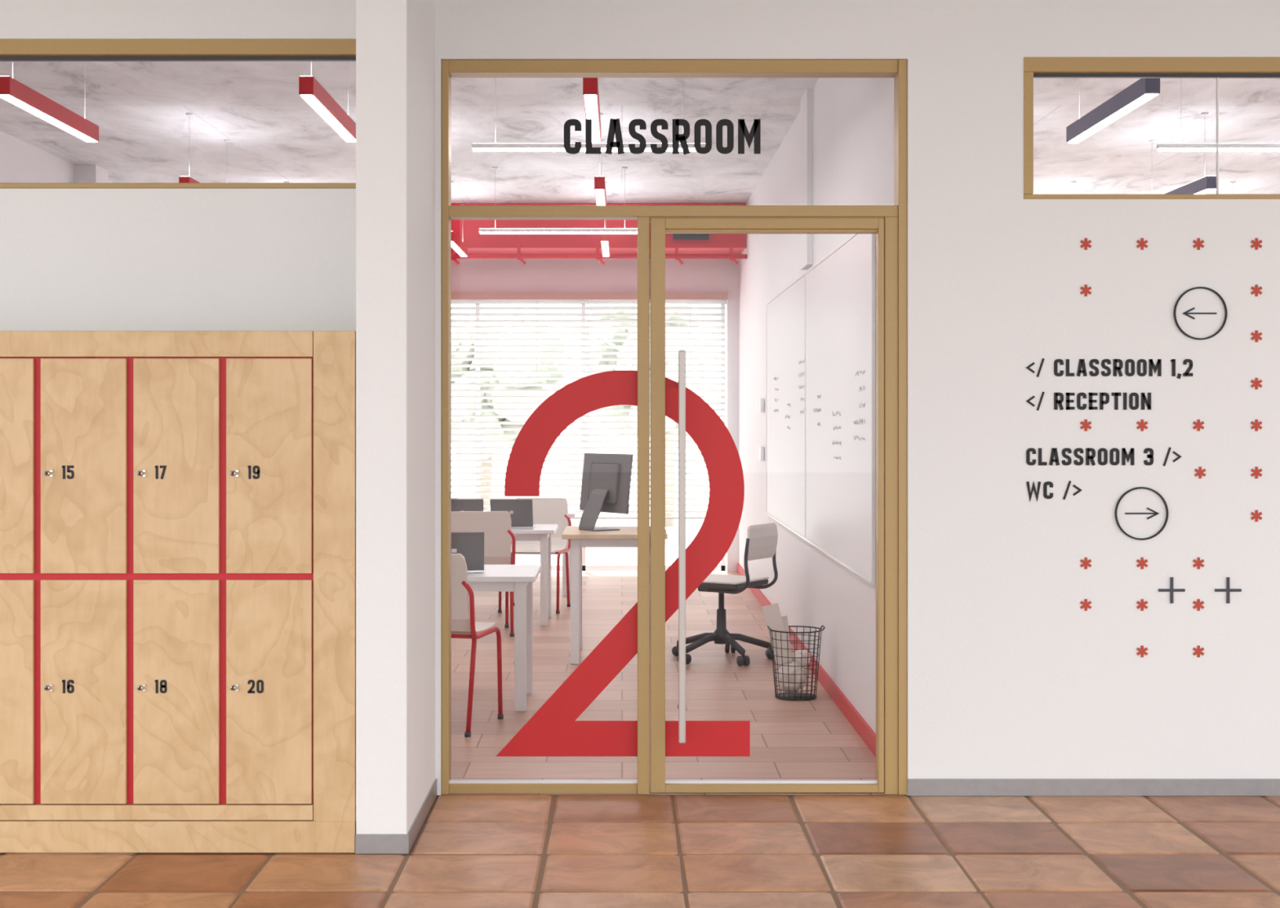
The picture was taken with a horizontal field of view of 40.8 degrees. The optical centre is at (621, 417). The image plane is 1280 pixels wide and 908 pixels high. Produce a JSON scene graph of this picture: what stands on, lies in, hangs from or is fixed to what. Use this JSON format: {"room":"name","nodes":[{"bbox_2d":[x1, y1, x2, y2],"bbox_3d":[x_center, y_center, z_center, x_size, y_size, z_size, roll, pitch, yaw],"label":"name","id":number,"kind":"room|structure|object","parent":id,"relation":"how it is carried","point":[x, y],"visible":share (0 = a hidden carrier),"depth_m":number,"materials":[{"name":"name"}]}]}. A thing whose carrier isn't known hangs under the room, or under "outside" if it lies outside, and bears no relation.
{"room":"school corridor","nodes":[
{"label":"school corridor","id":0,"kind":"room"},
{"bbox_2d":[0,130,112,182],"bbox_3d":[-3.850,-0.210,10.621,0.300,3.140,9.138,0,0,0],"label":"wall","id":1,"kind":"structure","parent":0,"point":[20,162],"depth_m":11.31,"materials":[{"name":"paint"}]},
{"bbox_2d":[0,0,355,330],"bbox_3d":[-2.766,-0.210,5.977,3.868,3.140,0.150,0,0,0],"label":"wall","id":2,"kind":"structure","parent":0,"point":[71,259],"depth_m":5.90,"materials":[{"name":"paint"}]},
{"bbox_2d":[0,38,355,188],"bbox_3d":[-2.517,-1.044,5.960,3.366,0.512,0.124,0,0,0],"label":"frame","id":3,"kind":"object","parent":2,"relation":"attached to","point":[11,49],"visible":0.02,"depth_m":5.90,"materials":[{"name":"brown wood"}]},
{"bbox_2d":[355,0,435,834],"bbox_3d":[-0.752,-0.210,5.863,0.160,3.140,0.974,0,0,0],"label":"pillar","id":4,"kind":"structure","parent":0,"point":[396,39],"depth_m":5.38,"materials":[{"name":"paint"}]},
{"bbox_2d":[355,778,437,853],"bbox_3d":[-0.749,1.330,5.785,0.166,0.060,0.830,0,0,0],"label":"baseboard","id":5,"kind":"structure","parent":4,"relation":"attached to","point":[364,843],"depth_m":5.37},
{"bbox_2d":[451,258,738,572],"bbox_3d":[0.875,-0.210,15.290,9.750,3.140,0.200,0,0,0],"label":"wall","id":6,"kind":"structure","parent":0,"point":[470,275],"depth_m":15.19,"materials":[{"name":"paint"}]},
{"bbox_2d":[451,299,726,571],"bbox_3d":[-1.285,0.150,15.300,4.430,2.420,0.060,0,0,0],"label":"window","id":7,"kind":"structure","parent":6,"relation":"in","point":[722,567],"depth_m":15.27,"materials":[{"name":"white plastic"}]},
{"bbox_2d":[451,292,637,430],"bbox_3d":[-0.682,-0.497,15.159,1.629,1.206,0.058,0,0,0],"label":"blind","id":8,"kind":"object","parent":7,"relation":"attached to","point":[580,295],"depth_m":15.15,"materials":[{"name":"white plastic"}]},
{"bbox_2d":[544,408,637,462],"bbox_3d":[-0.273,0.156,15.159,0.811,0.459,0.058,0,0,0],"label":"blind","id":9,"kind":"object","parent":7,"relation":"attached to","point":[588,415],"depth_m":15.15,"materials":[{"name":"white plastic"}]},
{"bbox_2d":[665,292,728,404],"bbox_3d":[0.657,-0.609,15.159,0.545,0.983,0.058,0,0,0],"label":"blind","id":10,"kind":"object","parent":7,"relation":"attached to","point":[668,295],"depth_m":15.15,"materials":[{"name":"white plastic"}]},
{"bbox_2d":[0,572,1279,907],"bbox_3d":[0.419,1.410,6.673,10.662,0.100,17.034,0,0,0],"label":"floor","id":11,"kind":"structure","parent":0,"point":[468,851],"depth_m":5.55,"materials":[{"name":"tile"}]},
{"bbox_2d":[0,330,355,852],"bbox_3d":[-2.216,0.543,5.632,2.764,1.630,0.536,0,0,0],"label":"lockers","id":12,"kind":"object","parent":11,"relation":"on","point":[178,508],"visible":0.98,"depth_m":5.38,"materials":[{"name":"brown wood"}]},
{"bbox_2d":[451,553,503,737],"bbox_3d":[-0.803,0.971,7.609,0.455,0.782,0.480,0,0,14],"label":"chair","id":13,"kind":"object","parent":11,"relation":"on","point":[461,623],"visible":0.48,"depth_m":7.38,"materials":[{"name":"red paint"}]},
{"bbox_2d":[451,511,515,636],"bbox_3d":[-0.918,0.971,10.908,0.455,0.782,0.480,0,0,-8],"label":"chair","id":14,"kind":"object","parent":11,"relation":"on","point":[495,526],"visible":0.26,"depth_m":10.71,"materials":[{"name":"red paint"}]},
{"bbox_2d":[467,564,542,711],"bbox_3d":[-1.075,1.045,8.245,1.350,0.630,0.650,0,0,0],"label":"table","id":15,"kind":"object","parent":11,"relation":"on","point":[519,579],"visible":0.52,"depth_m":7.96,"materials":[{"name":"white laminate"}]},
{"bbox_2d":[451,532,484,573],"bbox_3d":[-0.797,0.632,8.172,0.280,0.196,0.276,0,0,-6],"label":"laptop","id":16,"kind":"object","parent":15,"relation":"on","point":[470,545],"visible":0.54,"depth_m":8.06,"materials":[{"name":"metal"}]},
{"bbox_2d":[483,510,576,595],"bbox_3d":[-1.480,1.045,13.350,2.240,0.630,0.500,0,0,0],"label":"table","id":17,"kind":"object","parent":11,"relation":"on","point":[571,513],"visible":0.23,"depth_m":13.15,"materials":[{"name":"white laminate"}]},
{"bbox_2d":[497,497,571,613],"bbox_3d":[-0.618,0.971,12.212,0.455,0.782,0.480,0,0,8],"label":"chair","id":18,"kind":"object","parent":11,"relation":"on","point":[545,510],"visible":0.59,"depth_m":12.38,"materials":[{"name":"red paint"}]},
{"bbox_2d":[511,524,558,626],"bbox_3d":[-1.145,1.045,11.510,1.410,0.630,0.620,0,0,0],"label":"table","id":19,"kind":"object","parent":11,"relation":"on","point":[542,533],"visible":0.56,"depth_m":11.24,"materials":[{"name":"white laminate"}]},
{"bbox_2d":[451,498,483,511],"bbox_3d":[-1.059,0.632,11.452,0.280,0.196,0.276,0,0,-3],"label":"laptop","id":20,"kind":"object","parent":19,"relation":"on","point":[457,504],"visible":0.16,"depth_m":11.33,"materials":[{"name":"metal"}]},
{"bbox_2d":[489,498,536,528],"bbox_3d":[-0.721,0.632,11.442,0.280,0.196,0.276,0,0,3],"label":"laptop","id":21,"kind":"object","parent":19,"relation":"on","point":[521,510],"visible":0.69,"depth_m":11.32,"materials":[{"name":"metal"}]},
{"bbox_2d":[561,525,667,664],"bbox_3d":[-0.040,1.000,9.815,0.580,0.720,0.730,0,0,0],"label":"desk","id":22,"kind":"object","parent":11,"relation":"on","point":[627,535],"visible":0.61,"depth_m":9.50,"materials":[{"name":"white wood"}]},
{"bbox_2d":[578,453,632,531],"bbox_3d":[-0.131,0.422,9.824,0.177,0.435,0.520,0,0,-32],"label":"desktop computer","id":23,"kind":"object","parent":22,"relation":"on","point":[606,477],"visible":1,"depth_m":9.79,"materials":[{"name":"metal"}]},
{"bbox_2d":[671,522,777,666],"bbox_3d":[0.544,0.975,9.710,0.578,0.769,0.602,0,0,32],"label":"office chair","id":24,"kind":"object","parent":11,"relation":"on","point":[761,543],"visible":0.87,"depth_m":9.61,"materials":[{"name":"grey plastic"}]},
{"bbox_2d":[761,602,825,700],"bbox_3d":[0.845,1.129,8.370,0.256,0.457,0.256,0,0,44],"label":"basket","id":25,"kind":"object","parent":11,"relation":"on","point":[791,677],"visible":1,"depth_m":8.36,"materials":[{"name":"black metal wire"},{"name":"paper"}]},
{"bbox_2d":[0,61,1279,203],"bbox_3d":[0.875,-1.880,10.695,9.750,0.200,9.289,0,0,0],"label":"ceiling","id":26,"kind":"structure","parent":0,"point":[139,108],"depth_m":10.65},
{"bbox_2d":[0,61,98,142],"bbox_3d":[-2.530,-1.548,7.626,0.060,0.463,1.200,0,0,0],"label":"pendant lamp","id":27,"kind":"object","parent":26,"relation":"hanging from","point":[11,90],"visible":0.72,"depth_m":7.50,"materials":[{"name":"red paint"},{"name":"glowing white plastic diffuser"},{"name":"steel"}]},
{"bbox_2d":[178,112,230,182],"bbox_3d":[-2.530,-1.548,10.540,0.060,0.463,1.200,0,0,0],"label":"pendant lamp","id":28,"kind":"object","parent":26,"relation":"hanging from","point":[181,179],"visible":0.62,"depth_m":9.95,"materials":[{"name":"red metal"}]},
{"bbox_2d":[298,61,355,142],"bbox_3d":[-1.290,-1.548,7.626,0.060,0.463,1.200,0,0,0],"label":"pendant lamp","id":29,"kind":"object","parent":26,"relation":"hanging from","point":[310,90],"visible":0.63,"depth_m":7.43,"materials":[{"name":"red metal"}]},
{"bbox_2d":[451,181,467,256],"bbox_3d":[-1.290,-1.548,13.454,0.060,0.463,1.200,0,0,0],"label":"pendant lamp","id":30,"kind":"object","parent":26,"relation":"hanging from","point":[457,244],"visible":0.72,"depth_m":13.39,"materials":[{"name":"metal"}]},
{"bbox_2d":[479,166,637,233],"bbox_3d":[-0.440,-1.544,12.214,1.150,0.472,0.040,0,0,0],"label":"pendant lamp","id":31,"kind":"object","parent":26,"relation":"hanging from","point":[495,230],"visible":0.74,"depth_m":12.19,"materials":[{"name":"glowing white plastic diffuser"},{"name":"white paint"},{"name":"steel"}]},
{"bbox_2d":[471,142,705,151],"bbox_3d":[-0.160,-1.544,8.432,1.150,0.472,0.040,0,0,0],"label":"pendant lamp","id":32,"kind":"object","parent":26,"relation":"hanging from","point":[475,146],"visible":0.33,"depth_m":8.41,"materials":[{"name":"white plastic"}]},
{"bbox_2d":[582,77,600,142],"bbox_3d":[-0.130,-1.548,7.626,0.060,0.463,1.200,0,0,0],"label":"pendant lamp","id":33,"kind":"object","parent":26,"relation":"hanging from","point":[590,85],"visible":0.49,"depth_m":7.26,"materials":[{"name":"red paint"}]},
{"bbox_2d":[451,203,746,264],"bbox_3d":[-1.330,-1.520,14.674,4.720,0.516,1.028,0,0,0],"label":"soffit","id":34,"kind":"structure","parent":26,"relation":"attached to","point":[520,246],"depth_m":14.26,"materials":[{"name":"paint"}]},
{"bbox_2d":[594,112,606,204],"bbox_3d":[-0.130,-1.548,10.540,0.060,0.463,1.200,0,0,0],"label":"pendant lamp","id":35,"kind":"object","parent":26,"relation":"hanging from","point":[599,181],"visible":0.66,"depth_m":10.05,"materials":[{"name":"red paint"}]},
{"bbox_2d":[600,181,609,256],"bbox_3d":[-0.130,-1.548,13.454,0.060,0.463,1.200,0,0,0],"label":"pendant lamp","id":36,"kind":"object","parent":26,"relation":"hanging from","point":[605,243],"visible":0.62,"depth_m":13.14,"materials":[{"name":"red paint"}]},
{"bbox_2d":[1066,78,1159,142],"bbox_3d":[2.160,-1.548,7.626,0.060,0.463,1.250,0,0,0],"label":"pendant lamp","id":37,"kind":"object","parent":26,"relation":"hanging from","point":[1143,90],"visible":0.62,"depth_m":7.49,"materials":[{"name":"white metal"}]},
{"bbox_2d":[1148,139,1155,194],"bbox_3d":[3.400,-1.597,10.946,0.060,0.348,0.118,0,0,0],"label":"pendant lamp","id":38,"kind":"object","parent":26,"relation":"hanging from","point":[1151,140],"depth_m":11.04,"materials":[{"name":"white metal"}]},
{"bbox_2d":[1163,175,1216,194],"bbox_3d":[3.400,-1.345,10.236,0.060,0.098,0.942,0,0,0],"label":"pendant lamp","id":39,"kind":"object","parent":26,"relation":"hanging from","point":[1205,184],"depth_m":10.07,"materials":[{"name":"white metal"}]},
{"bbox_2d":[1204,151,1204,194],"bbox_3d":[4.300,-1.544,11.346,1.150,0.472,0.040,0,0,0],"label":"pendant lamp","id":40,"kind":"object","parent":26,"relation":"hanging from","point":[1204,151],"visible":0.02,"depth_m":11.34,"materials":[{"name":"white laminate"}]},
{"bbox_2d":[1156,142,1279,151],"bbox_3d":[3.200,-1.544,8.432,1.150,0.472,0.040,0,0,0],"label":"pendant lamp","id":41,"kind":"object","parent":26,"relation":"hanging from","point":[1161,146],"visible":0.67,"depth_m":8.42,"materials":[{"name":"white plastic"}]},
{"bbox_2d":[448,779,877,783],"bbox_3d":[0.149,1.319,6.240,1.551,0.009,0.020,0,0,0],"label":"bead","id":42,"kind":"object","parent":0,"point":[451,781],"depth_m":6.23},
{"bbox_2d":[738,77,893,733],"bbox_3d":[1.075,-0.210,10.770,0.150,3.140,8.840,0,0,0],"label":"wall","id":43,"kind":"structure","parent":0,"point":[838,149],"depth_m":9.24,"materials":[{"name":"white paint"}]},
{"bbox_2d":[759,398,764,460],"bbox_3d":[1.015,0.085,12.490,0.030,0.450,0.080,0,0,0],"label":"wall switch","id":44,"kind":"object","parent":43,"relation":"attached to","point":[761,400],"depth_m":12.45,"materials":[{"name":"white plastic"}]},
{"bbox_2d":[737,563,875,756],"bbox_3d":[1.024,1.323,10.769,0.016,0.075,8.838,0,0,0],"label":"baseboard","id":45,"kind":"structure","parent":43,"relation":"attached to","point":[852,715],"depth_m":8.10,"materials":[{"name":"red paint"}]},
{"bbox_2d":[765,233,875,583],"bbox_3d":[1.022,-0.065,9.550,0.019,1.482,5.108,0,0,0],"label":"whiteboard","id":46,"kind":"object","parent":43,"relation":"attached to","point":[821,327],"visible":0.99,"depth_m":8.50,"materials":[{"name":"white laminate"}]},
{"bbox_2d":[435,0,1279,795],"bbox_3d":[2.514,-0.210,6.275,6.372,3.140,0.150,0,0,0],"label":"wall","id":47,"kind":"structure","parent":0,"point":[1008,677],"depth_m":6.20,"materials":[{"name":"paint"}]},
{"bbox_2d":[441,59,906,795],"bbox_3d":[0.188,0.034,6.257,1.680,2.653,0.106,0,0,0],"label":"frame","id":48,"kind":"object","parent":47,"relation":"attached to","point":[895,215],"visible":0.97,"depth_m":6.21,"materials":[{"name":"brown wood"}]},
{"bbox_2d":[650,217,884,792],"bbox_3d":[0.524,0.316,6.240,0.843,2.073,0.069,0,0,0],"label":"leaf","id":49,"kind":"object","parent":47,"relation":"attached to","point":[660,227],"visible":1,"depth_m":6.21,"materials":[{"name":"brown wood"}]},
{"bbox_2d":[907,778,1279,795],"bbox_3d":[3.315,1.330,6.197,4.570,0.060,0.006,0,0,0],"label":"baseboard","id":50,"kind":"structure","parent":47,"relation":"attached to","point":[916,787],"depth_m":6.20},
{"bbox_2d":[1026,358,1192,501],"bbox_3d":[1.755,0.043,6.198,0.601,0.517,0.003,0,0,0],"label":"wayfinding lettering","id":51,"kind":"object","parent":47,"relation":"attached to","point":[1082,362],"visible":1,"depth_m":6.20},
{"bbox_2d":[1115,486,1168,539],"bbox_3d":[1.871,0.344,6.196,0.191,0.191,0.008,0,0,0],"label":"arrow sign","id":52,"kind":"object","parent":47,"relation":"attached to","point":[1154,513],"visible":1,"depth_m":6.19,"materials":[{"name":"black paint"}]},
{"bbox_2d":[1023,57,1279,199],"bbox_3d":[2.924,-1.044,6.258,2.953,0.512,0.124,0,0,0],"label":"frame","id":53,"kind":"object","parent":47,"relation":"attached to","point":[1033,67],"visible":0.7,"depth_m":6.20,"materials":[{"name":"brown wood"}]},
{"bbox_2d":[1080,237,1262,657],"bbox_3d":[2.079,0.107,6.198,0.859,1.510,0.003,0,0,0],"label":"decals","id":54,"kind":"object","parent":47,"relation":"attached to","point":[1085,243],"visible":1,"depth_m":6.20},
{"bbox_2d":[1158,577,1185,603],"bbox_3d":[1.979,0.621,6.196,0.094,0.094,0.006,0,0,0],"label":"sign","id":55,"kind":"object","parent":47,"relation":"attached to","point":[1171,589],"visible":1,"depth_m":6.19,"materials":[{"name":"grey plastic"}]},
{"bbox_2d":[1173,286,1227,339],"bbox_3d":[2.082,-0.377,6.196,0.191,0.191,0.008,0,0,0],"label":"arrow sign","id":56,"kind":"object","parent":47,"relation":"attached to","point":[1186,313],"visible":1,"depth_m":6.19,"materials":[{"name":"black paint"}]},
{"bbox_2d":[1214,577,1241,603],"bbox_3d":[2.182,0.621,6.196,0.094,0.094,0.006,0,0,0],"label":"sign","id":57,"kind":"object","parent":47,"relation":"attached to","point":[1228,589],"visible":1,"depth_m":6.19,"materials":[{"name":"grey plastic"}]},
{"label":"glazing","id":58,"kind":"object","parent":47,"relation":"attached to","visible":0},
{"bbox_2d":[495,369,637,756],"bbox_3d":[-0.201,0.528,6.249,0.515,1.403,0.001,0,0,0],"label":"decal","id":59,"kind":"object","parent":58,"relation":"attached to","point":[553,730],"visible":1,"depth_m":6.25,"materials":[{"name":"red plastic"}]},
{"bbox_2d":[564,118,760,154],"bbox_3d":[0.146,-1.021,6.249,0.715,0.132,0.002,0,0,0],"label":"lettering","id":60,"kind":"object","parent":58,"relation":"attached to","point":[615,125],"visible":1,"depth_m":6.25},
{"bbox_2d":[677,350,685,742],"bbox_3d":[0.215,0.460,6.194,0.028,1.403,0.112,0,0,0],"label":"door handle","id":61,"kind":"object","parent":58,"relation":"attached to","point":[682,353],"depth_m":6.14,"materials":[{"name":"metal"}]},
{"bbox_2d":[665,377,750,756],"bbox_3d":[0.310,0.541,6.249,0.309,1.377,0.001,0,0,0],"label":"decal","id":62,"kind":"object","parent":58,"relation":"attached to","point":[715,442],"visible":0.95,"depth_m":6.25,"materials":[{"name":"red plastic"}]},
{"bbox_2d":[1216,77,1218,194],"bbox_3d":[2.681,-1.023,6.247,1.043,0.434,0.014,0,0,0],"label":"joint","id":63,"kind":"object","parent":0,"point":[1217,78],"depth_m":6.24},
{"label":"outside","id":64,"kind":"structure","parent":0,"visible":0},
{"bbox_2d":[451,483,727,572],"bbox_3d":[0.000,1.510,26.795,28.000,0.100,22.810,0,0,0],"label":"ground","id":65,"kind":"structure","parent":64,"point":[593,555],"depth_m":22.85,"materials":[{"name":"white"}]},
{"bbox_2d":[451,315,573,510],"bbox_3d":[-1.955,0.035,24.634,2.512,3.065,2.452,0,0,0],"label":"tree","id":66,"kind":"object","parent":65,"relation":"on","point":[453,375],"visible":0.38,"depth_m":24.04,"materials":[{"name":"green plant"}]},
{"bbox_2d":[585,304,704,526],"bbox_3d":[0.427,-0.353,23.030,1.929,3.838,2.353,0,0,0],"label":"tree","id":67,"kind":"object","parent":65,"relation":"on","point":[668,522],"visible":0.23,"depth_m":22.91,"materials":[{"name":"green plant"}]}
]}

